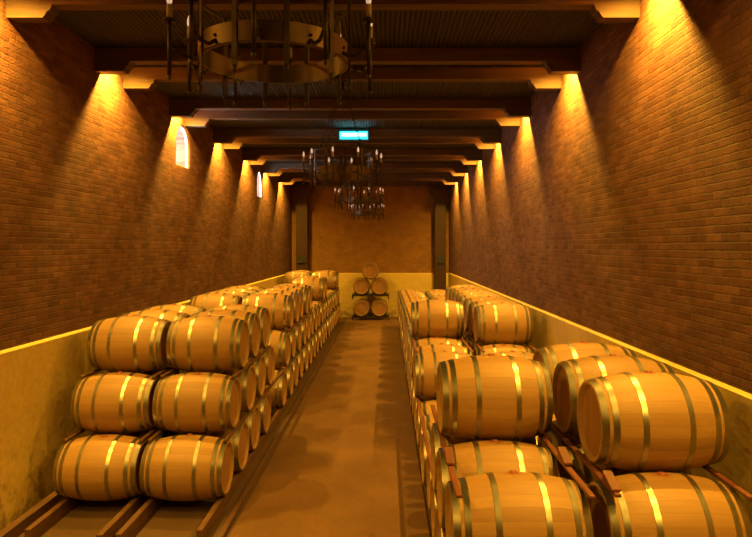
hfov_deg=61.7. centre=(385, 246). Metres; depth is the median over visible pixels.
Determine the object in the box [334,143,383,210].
ring chandelier
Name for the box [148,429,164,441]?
rail
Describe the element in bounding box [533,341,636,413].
wine barrel
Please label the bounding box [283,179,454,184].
ceiling beam
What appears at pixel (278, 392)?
wine barrel
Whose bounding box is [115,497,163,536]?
rail
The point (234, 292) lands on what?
wine barrel
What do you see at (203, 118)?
ceiling beam
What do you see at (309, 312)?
rail
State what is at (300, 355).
wine barrel
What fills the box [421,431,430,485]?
wine barrel
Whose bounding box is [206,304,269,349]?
wine barrel
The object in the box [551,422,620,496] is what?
rail
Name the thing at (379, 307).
wine barrel
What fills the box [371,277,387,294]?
wine barrel
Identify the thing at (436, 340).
wine barrel
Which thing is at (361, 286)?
wine barrel
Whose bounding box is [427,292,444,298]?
wine barrel
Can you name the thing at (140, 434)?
wine barrel
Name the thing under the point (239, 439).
wine barrel
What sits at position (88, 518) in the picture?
floor
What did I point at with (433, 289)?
wine barrel
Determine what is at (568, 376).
wine barrel
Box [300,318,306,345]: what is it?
wine barrel
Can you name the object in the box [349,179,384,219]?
ring chandelier
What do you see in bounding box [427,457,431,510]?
wine barrel
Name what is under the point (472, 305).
wine barrel
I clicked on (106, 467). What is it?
wine barrel
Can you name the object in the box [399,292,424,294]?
wine barrel
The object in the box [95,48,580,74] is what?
ceiling beam
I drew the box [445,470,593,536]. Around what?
wine barrel
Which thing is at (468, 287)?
wine barrel
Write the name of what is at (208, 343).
wine barrel
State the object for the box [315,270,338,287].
wine barrel
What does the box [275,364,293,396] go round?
wine barrel
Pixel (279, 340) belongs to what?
wine barrel
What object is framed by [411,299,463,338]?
wine barrel
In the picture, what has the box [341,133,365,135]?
tube light
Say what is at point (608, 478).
chock
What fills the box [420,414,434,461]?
wine barrel
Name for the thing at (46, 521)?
rail
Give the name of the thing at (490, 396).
wine barrel
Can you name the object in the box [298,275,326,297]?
wine barrel
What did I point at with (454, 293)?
wine barrel
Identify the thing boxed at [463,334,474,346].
wine barrel
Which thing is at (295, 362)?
wine barrel
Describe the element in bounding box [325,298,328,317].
wine barrel
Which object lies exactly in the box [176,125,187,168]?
window
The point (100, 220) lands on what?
wall
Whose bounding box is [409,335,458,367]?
wine barrel
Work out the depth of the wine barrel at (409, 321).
12.79 m
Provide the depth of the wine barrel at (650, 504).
3.82 m
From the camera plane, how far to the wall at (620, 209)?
6.20 m
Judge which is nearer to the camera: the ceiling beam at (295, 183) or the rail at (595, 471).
the rail at (595, 471)
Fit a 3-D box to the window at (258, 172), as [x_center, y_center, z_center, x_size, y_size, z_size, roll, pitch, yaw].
[-3.785,-1.855,18.650,0.040,0.770,0.800,0,0,0]
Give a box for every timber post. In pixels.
[290,185,313,270]
[428,185,449,289]
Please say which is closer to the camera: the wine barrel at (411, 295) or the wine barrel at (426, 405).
the wine barrel at (426, 405)
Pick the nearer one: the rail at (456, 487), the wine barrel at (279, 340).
the rail at (456, 487)
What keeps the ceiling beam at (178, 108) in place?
attached to the ceiling
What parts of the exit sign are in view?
panel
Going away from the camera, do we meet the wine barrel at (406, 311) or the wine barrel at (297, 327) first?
the wine barrel at (297, 327)
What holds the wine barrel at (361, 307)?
on the rack at (354, 315)
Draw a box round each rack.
[352,292,388,298]
[352,313,388,319]
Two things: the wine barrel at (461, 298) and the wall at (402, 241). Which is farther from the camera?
the wall at (402, 241)
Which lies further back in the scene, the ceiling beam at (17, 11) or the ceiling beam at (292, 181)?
the ceiling beam at (292, 181)
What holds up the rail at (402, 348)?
on the floor
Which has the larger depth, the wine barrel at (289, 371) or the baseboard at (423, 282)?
the baseboard at (423, 282)
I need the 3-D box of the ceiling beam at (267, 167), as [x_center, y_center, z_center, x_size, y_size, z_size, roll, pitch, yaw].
[-0.620,-2.405,19.200,6.230,0.298,0.160,0,0,0]
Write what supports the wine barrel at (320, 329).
on the rail at (147, 509)
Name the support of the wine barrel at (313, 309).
on the rail at (269, 387)
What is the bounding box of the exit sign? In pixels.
[338,128,369,140]
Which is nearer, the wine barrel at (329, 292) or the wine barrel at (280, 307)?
the wine barrel at (280, 307)
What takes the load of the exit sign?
hanging from the ceiling
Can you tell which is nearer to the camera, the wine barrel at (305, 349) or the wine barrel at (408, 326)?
the wine barrel at (408, 326)
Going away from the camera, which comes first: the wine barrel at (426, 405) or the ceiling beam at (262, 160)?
the wine barrel at (426, 405)
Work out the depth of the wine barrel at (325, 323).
17.93 m
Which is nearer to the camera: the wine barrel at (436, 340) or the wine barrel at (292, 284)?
the wine barrel at (436, 340)
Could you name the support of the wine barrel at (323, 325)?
on the rail at (147, 509)
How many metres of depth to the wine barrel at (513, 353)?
8.71 m
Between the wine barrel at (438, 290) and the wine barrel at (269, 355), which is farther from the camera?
the wine barrel at (438, 290)
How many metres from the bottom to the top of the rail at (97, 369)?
0.034 m
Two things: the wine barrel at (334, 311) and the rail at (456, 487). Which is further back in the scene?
the wine barrel at (334, 311)
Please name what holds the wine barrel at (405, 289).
on the wine barrel
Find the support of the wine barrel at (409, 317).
on the rail at (427, 446)
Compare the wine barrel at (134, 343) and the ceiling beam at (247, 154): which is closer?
the wine barrel at (134, 343)
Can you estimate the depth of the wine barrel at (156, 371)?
7.63 m
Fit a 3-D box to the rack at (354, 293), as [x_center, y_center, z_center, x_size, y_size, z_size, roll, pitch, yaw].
[-0.590,1.836,24.120,1.400,0.286,0.660,0,0,0]
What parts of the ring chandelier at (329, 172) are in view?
arm, arm, chain, chain, arm, chain, chain, arm, arm, arm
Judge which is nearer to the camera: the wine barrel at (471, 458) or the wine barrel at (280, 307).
the wine barrel at (471, 458)
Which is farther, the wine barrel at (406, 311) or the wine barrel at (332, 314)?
the wine barrel at (332, 314)
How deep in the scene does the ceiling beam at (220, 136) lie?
13.60 m
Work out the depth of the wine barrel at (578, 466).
4.50 m
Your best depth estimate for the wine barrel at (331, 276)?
21.28 m
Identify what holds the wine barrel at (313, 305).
on the rail at (160, 431)
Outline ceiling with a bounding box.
[54,10,602,181]
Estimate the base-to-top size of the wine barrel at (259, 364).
0.682 m
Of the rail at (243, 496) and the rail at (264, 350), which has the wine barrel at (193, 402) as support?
the rail at (264, 350)
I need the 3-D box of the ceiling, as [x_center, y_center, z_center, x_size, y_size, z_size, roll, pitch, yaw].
[-0.620,-2.702,11.300,7.230,0.296,28.000,0,0,0]
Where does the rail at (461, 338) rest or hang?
on the wine barrel at (410, 338)
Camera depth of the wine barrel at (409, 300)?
17.50 m
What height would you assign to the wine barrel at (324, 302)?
0.682 m
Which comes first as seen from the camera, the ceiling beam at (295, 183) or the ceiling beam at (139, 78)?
the ceiling beam at (139, 78)
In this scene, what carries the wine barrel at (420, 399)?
on the rail at (402, 348)
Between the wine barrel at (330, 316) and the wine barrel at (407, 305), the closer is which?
the wine barrel at (407, 305)
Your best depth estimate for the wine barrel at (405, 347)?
13.23 m
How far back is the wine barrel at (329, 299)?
19.13 m
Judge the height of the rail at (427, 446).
0.024 m
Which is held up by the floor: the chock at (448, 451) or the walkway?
the walkway
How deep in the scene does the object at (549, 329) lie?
4.86 m
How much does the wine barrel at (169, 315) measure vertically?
0.682 m
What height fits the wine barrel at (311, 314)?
0.682 m
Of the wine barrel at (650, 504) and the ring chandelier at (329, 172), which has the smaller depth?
the wine barrel at (650, 504)
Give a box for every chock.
[444,447,454,464]
[557,447,572,464]
[602,470,620,491]
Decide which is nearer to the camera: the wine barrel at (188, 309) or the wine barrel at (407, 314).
the wine barrel at (188, 309)
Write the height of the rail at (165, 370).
0.034 m
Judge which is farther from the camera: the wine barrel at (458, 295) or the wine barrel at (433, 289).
the wine barrel at (433, 289)
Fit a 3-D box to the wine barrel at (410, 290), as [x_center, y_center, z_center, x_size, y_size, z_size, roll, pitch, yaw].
[0.828,1.788,21.030,0.840,0.682,0.669,0,0,0]
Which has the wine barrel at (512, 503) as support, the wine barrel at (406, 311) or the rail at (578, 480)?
the rail at (578, 480)
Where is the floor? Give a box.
[18,317,431,536]
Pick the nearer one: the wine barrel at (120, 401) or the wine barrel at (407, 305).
the wine barrel at (120, 401)
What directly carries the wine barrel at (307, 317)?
on the rail at (160, 431)
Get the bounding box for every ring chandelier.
[162,0,375,109]
[301,80,382,189]
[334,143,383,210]
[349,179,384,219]
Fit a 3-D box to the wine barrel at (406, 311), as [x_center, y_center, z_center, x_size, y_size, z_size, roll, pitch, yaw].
[0.836,1.789,14.912,0.840,0.682,0.670,0,0,0]
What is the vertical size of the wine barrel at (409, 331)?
0.682 m
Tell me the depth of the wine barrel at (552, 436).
5.19 m
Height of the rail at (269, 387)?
0.034 m
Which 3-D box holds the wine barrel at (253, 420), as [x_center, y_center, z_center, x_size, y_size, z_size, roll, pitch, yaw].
[-2.111,2.344,8.199,0.840,0.682,0.670,0,0,1]
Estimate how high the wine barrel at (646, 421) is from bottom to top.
0.682 m
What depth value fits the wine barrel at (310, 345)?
14.22 m
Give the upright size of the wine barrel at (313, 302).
0.682 m
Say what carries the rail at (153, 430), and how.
on the wine barrel
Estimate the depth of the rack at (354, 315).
23.79 m
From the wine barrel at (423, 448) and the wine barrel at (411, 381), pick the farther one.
the wine barrel at (411, 381)
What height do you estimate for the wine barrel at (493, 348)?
0.682 m
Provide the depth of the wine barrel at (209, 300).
10.94 m
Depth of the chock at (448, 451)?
4.35 m
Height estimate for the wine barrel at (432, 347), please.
0.682 m
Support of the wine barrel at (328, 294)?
on the rail at (160, 431)
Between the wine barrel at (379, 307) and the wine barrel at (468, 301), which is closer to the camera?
the wine barrel at (468, 301)
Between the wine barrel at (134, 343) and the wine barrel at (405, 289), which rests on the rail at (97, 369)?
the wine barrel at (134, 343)
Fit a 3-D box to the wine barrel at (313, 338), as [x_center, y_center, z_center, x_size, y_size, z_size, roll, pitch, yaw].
[-2.101,2.343,14.858,0.840,0.682,0.669,0,0,-1]
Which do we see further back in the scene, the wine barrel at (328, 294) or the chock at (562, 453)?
the wine barrel at (328, 294)
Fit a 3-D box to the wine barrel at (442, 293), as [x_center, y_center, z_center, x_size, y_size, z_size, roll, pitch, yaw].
[1.779,1.789,19.676,0.840,0.682,0.670,0,0,0]
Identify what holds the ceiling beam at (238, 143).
attached to the ceiling
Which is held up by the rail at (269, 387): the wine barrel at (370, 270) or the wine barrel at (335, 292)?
the wine barrel at (335, 292)
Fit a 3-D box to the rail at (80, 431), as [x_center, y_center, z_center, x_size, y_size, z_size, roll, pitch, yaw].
[-3.390,2.050,14.805,0.040,0.034,16.290,0,0,0]
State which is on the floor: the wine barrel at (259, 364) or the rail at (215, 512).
the rail at (215, 512)
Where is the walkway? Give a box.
[229,317,429,536]
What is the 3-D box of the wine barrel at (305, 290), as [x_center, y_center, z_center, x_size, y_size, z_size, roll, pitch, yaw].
[-2.092,1.143,13.380,0.840,0.682,0.669,0,0,0]
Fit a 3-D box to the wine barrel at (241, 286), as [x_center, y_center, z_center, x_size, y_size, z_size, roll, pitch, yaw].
[-2.995,1.144,13.378,0.840,0.682,0.670,0,0,1]
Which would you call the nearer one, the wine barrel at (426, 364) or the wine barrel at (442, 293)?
the wine barrel at (426, 364)
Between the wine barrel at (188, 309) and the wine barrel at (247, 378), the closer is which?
the wine barrel at (247, 378)
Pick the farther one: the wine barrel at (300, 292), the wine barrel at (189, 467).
the wine barrel at (300, 292)
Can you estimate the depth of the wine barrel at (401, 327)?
16.64 m
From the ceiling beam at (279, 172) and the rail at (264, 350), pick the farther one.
the ceiling beam at (279, 172)
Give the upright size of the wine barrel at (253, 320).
0.682 m
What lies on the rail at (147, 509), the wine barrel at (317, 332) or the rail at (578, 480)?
the wine barrel at (317, 332)
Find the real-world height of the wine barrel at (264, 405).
0.682 m
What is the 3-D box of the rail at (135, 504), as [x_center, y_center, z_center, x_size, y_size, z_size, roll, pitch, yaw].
[-2.630,2.709,14.589,0.060,0.141,17.621,0,0,0]
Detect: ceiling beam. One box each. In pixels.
[6,0,639,22]
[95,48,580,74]
[123,67,561,90]
[169,99,530,117]
[185,110,519,126]
[213,129,501,143]
[223,138,494,149]
[242,149,481,160]
[249,156,476,164]
[263,163,467,172]
[268,169,464,175]
[278,173,457,182]
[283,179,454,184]
[294,182,443,185]
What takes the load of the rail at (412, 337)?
on the wine barrel at (410, 338)
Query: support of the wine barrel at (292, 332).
on the rail at (269, 387)
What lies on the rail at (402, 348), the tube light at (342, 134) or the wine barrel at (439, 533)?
the wine barrel at (439, 533)
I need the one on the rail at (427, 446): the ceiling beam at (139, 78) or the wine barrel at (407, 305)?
the wine barrel at (407, 305)
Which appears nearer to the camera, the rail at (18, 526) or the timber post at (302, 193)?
the rail at (18, 526)
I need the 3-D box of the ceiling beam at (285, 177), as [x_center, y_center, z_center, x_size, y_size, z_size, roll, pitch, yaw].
[-0.620,-2.405,21.960,6.230,0.298,0.160,0,0,0]
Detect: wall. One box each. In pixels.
[0,0,291,350]
[292,186,448,272]
[449,0,751,393]
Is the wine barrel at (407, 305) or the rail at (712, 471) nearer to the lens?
the rail at (712, 471)
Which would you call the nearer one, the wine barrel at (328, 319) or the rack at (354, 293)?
the wine barrel at (328, 319)
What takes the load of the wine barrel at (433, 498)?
on the rail at (402, 348)
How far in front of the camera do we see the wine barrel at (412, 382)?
9.84 m
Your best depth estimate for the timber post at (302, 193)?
24.42 m
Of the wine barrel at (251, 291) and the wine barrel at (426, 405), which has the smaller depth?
the wine barrel at (426, 405)
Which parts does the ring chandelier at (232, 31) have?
arm, arm, arm, arm, arm, arm, arm, arm, arm, arm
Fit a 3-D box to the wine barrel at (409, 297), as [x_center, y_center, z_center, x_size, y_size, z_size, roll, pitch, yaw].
[0.830,1.789,18.307,0.840,0.682,0.670,0,0,-1]
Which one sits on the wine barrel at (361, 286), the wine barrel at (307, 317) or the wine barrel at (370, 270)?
the wine barrel at (370, 270)
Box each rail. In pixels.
[0,491,65,536]
[25,497,82,536]
[64,429,85,441]
[81,368,101,377]
[96,494,149,536]
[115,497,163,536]
[139,427,159,441]
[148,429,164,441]
[152,367,172,377]
[160,368,177,377]
[196,319,339,536]
[216,321,343,536]
[223,303,339,441]
[232,345,270,377]
[287,310,311,330]
[398,309,445,536]
[402,348,431,526]
[410,332,417,352]
[431,405,462,497]
[459,337,473,352]
[463,330,484,351]
[538,434,595,498]
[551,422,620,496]
[702,466,751,499]
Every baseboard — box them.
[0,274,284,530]
[338,273,447,316]
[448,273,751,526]
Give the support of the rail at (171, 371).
on the wine barrel at (193, 402)
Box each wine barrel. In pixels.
[52,434,147,500]
[70,371,160,432]
[87,315,171,372]
[90,429,167,439]
[105,369,180,377]
[121,309,189,321]
[139,434,233,500]
[143,303,205,314]
[152,372,240,432]
[166,315,249,372]
[167,421,248,472]
[179,365,255,412]
[189,292,242,308]
[190,309,260,358]
[205,290,250,297]
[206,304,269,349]
[217,287,258,294]
[225,285,264,290]
[239,406,259,450]
[242,292,293,330]
[247,355,265,397]
[252,289,299,323]
[254,393,270,434]
[258,346,274,385]
[259,287,303,318]
[264,370,286,408]
[267,285,308,314]
[268,330,290,367]
[273,283,311,310]
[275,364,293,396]
[278,328,295,358]
[285,270,310,283]
[290,357,298,386]
[292,277,324,300]
[294,322,301,351]
[295,351,303,378]
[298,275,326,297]
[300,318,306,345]
[301,345,308,371]
[302,315,310,340]
[307,339,312,364]
[308,311,313,335]
[311,304,320,327]
[311,307,317,331]
[311,335,315,358]
[312,270,336,289]
[312,300,323,323]
[313,331,318,353]
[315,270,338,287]
[318,300,325,320]
[318,327,321,348]
[320,324,324,343]
[324,321,326,339]
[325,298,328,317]
[326,318,329,336]
[327,289,336,307]
[327,291,334,309]
[327,293,332,311]
[327,295,330,314]
[329,315,331,332]
[330,312,333,329]
[333,310,335,326]
[353,277,369,294]
[353,298,369,315]
[362,262,378,279]
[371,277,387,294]
[371,298,387,315]
[397,289,421,305]
[398,290,423,308]
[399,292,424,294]
[399,293,425,313]
[399,295,427,312]
[400,297,428,300]
[400,299,422,320]
[401,301,416,306]
[401,304,410,327]
[401,327,402,347]
[403,310,410,332]
[404,313,410,338]
[405,316,410,343]
[405,320,410,348]
[405,347,406,373]
[406,324,410,353]
[407,329,410,360]
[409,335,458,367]
[410,337,464,375]
[410,373,412,406]
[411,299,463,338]
[412,382,413,418]
[413,343,470,380]
[413,350,473,399]
[414,395,432,430]
[416,399,436,446]
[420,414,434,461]
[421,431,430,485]
[425,289,444,295]
[426,290,444,296]
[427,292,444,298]
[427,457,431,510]
[429,293,444,299]
[430,295,444,299]
[431,423,536,491]
[431,478,436,536]
[436,353,552,440]
[436,439,559,528]
[436,507,442,536]
[445,284,482,299]
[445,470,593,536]
[449,286,487,300]
[452,288,492,300]
[455,290,499,301]
[459,293,504,303]
[463,296,512,330]
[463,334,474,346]
[468,299,521,336]
[468,340,522,354]
[473,302,533,344]
[473,344,532,355]
[486,350,533,359]
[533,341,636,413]
[537,420,580,461]
[552,354,674,436]
[557,444,691,494]
[577,370,730,471]
[586,471,751,536]
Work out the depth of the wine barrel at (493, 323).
9.56 m
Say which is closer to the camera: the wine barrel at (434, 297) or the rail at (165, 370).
the rail at (165, 370)
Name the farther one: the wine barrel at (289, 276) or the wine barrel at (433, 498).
the wine barrel at (289, 276)
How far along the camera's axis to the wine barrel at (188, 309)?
8.82 m
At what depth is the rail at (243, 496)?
8.15 m
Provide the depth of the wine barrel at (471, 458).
4.55 m
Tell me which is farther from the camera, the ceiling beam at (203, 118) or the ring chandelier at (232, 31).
the ceiling beam at (203, 118)
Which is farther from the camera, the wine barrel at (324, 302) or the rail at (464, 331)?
the wine barrel at (324, 302)
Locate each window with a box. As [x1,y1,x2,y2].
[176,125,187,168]
[258,172,260,197]
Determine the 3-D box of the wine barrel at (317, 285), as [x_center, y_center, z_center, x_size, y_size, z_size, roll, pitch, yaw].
[-2.094,1.143,17.080,0.840,0.682,0.668,0,0,1]
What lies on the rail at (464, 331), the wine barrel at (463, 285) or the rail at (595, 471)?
the wine barrel at (463, 285)
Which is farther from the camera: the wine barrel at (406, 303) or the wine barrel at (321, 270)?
the wine barrel at (321, 270)
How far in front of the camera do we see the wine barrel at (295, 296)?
11.80 m
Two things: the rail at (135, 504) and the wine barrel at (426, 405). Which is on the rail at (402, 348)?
the wine barrel at (426, 405)
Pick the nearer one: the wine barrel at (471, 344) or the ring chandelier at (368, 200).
the wine barrel at (471, 344)
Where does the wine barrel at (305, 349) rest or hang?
on the rail at (147, 509)
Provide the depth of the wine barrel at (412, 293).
19.57 m
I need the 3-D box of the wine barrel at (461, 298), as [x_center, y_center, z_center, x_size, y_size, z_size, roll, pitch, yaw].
[1.809,1.201,11.857,0.840,0.682,0.669,0,0,1]
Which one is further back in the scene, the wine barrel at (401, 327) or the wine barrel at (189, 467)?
the wine barrel at (401, 327)
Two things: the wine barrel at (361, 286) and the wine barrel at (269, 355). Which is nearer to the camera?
the wine barrel at (269, 355)
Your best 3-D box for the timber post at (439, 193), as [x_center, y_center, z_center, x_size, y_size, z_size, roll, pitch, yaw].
[2.110,0.198,24.590,0.900,5.165,0.460,0,0,0]
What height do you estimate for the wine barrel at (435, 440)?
0.682 m
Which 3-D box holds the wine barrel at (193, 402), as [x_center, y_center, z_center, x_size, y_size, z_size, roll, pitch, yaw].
[-2.110,1.744,7.089,0.840,0.682,0.670,0,0,0]

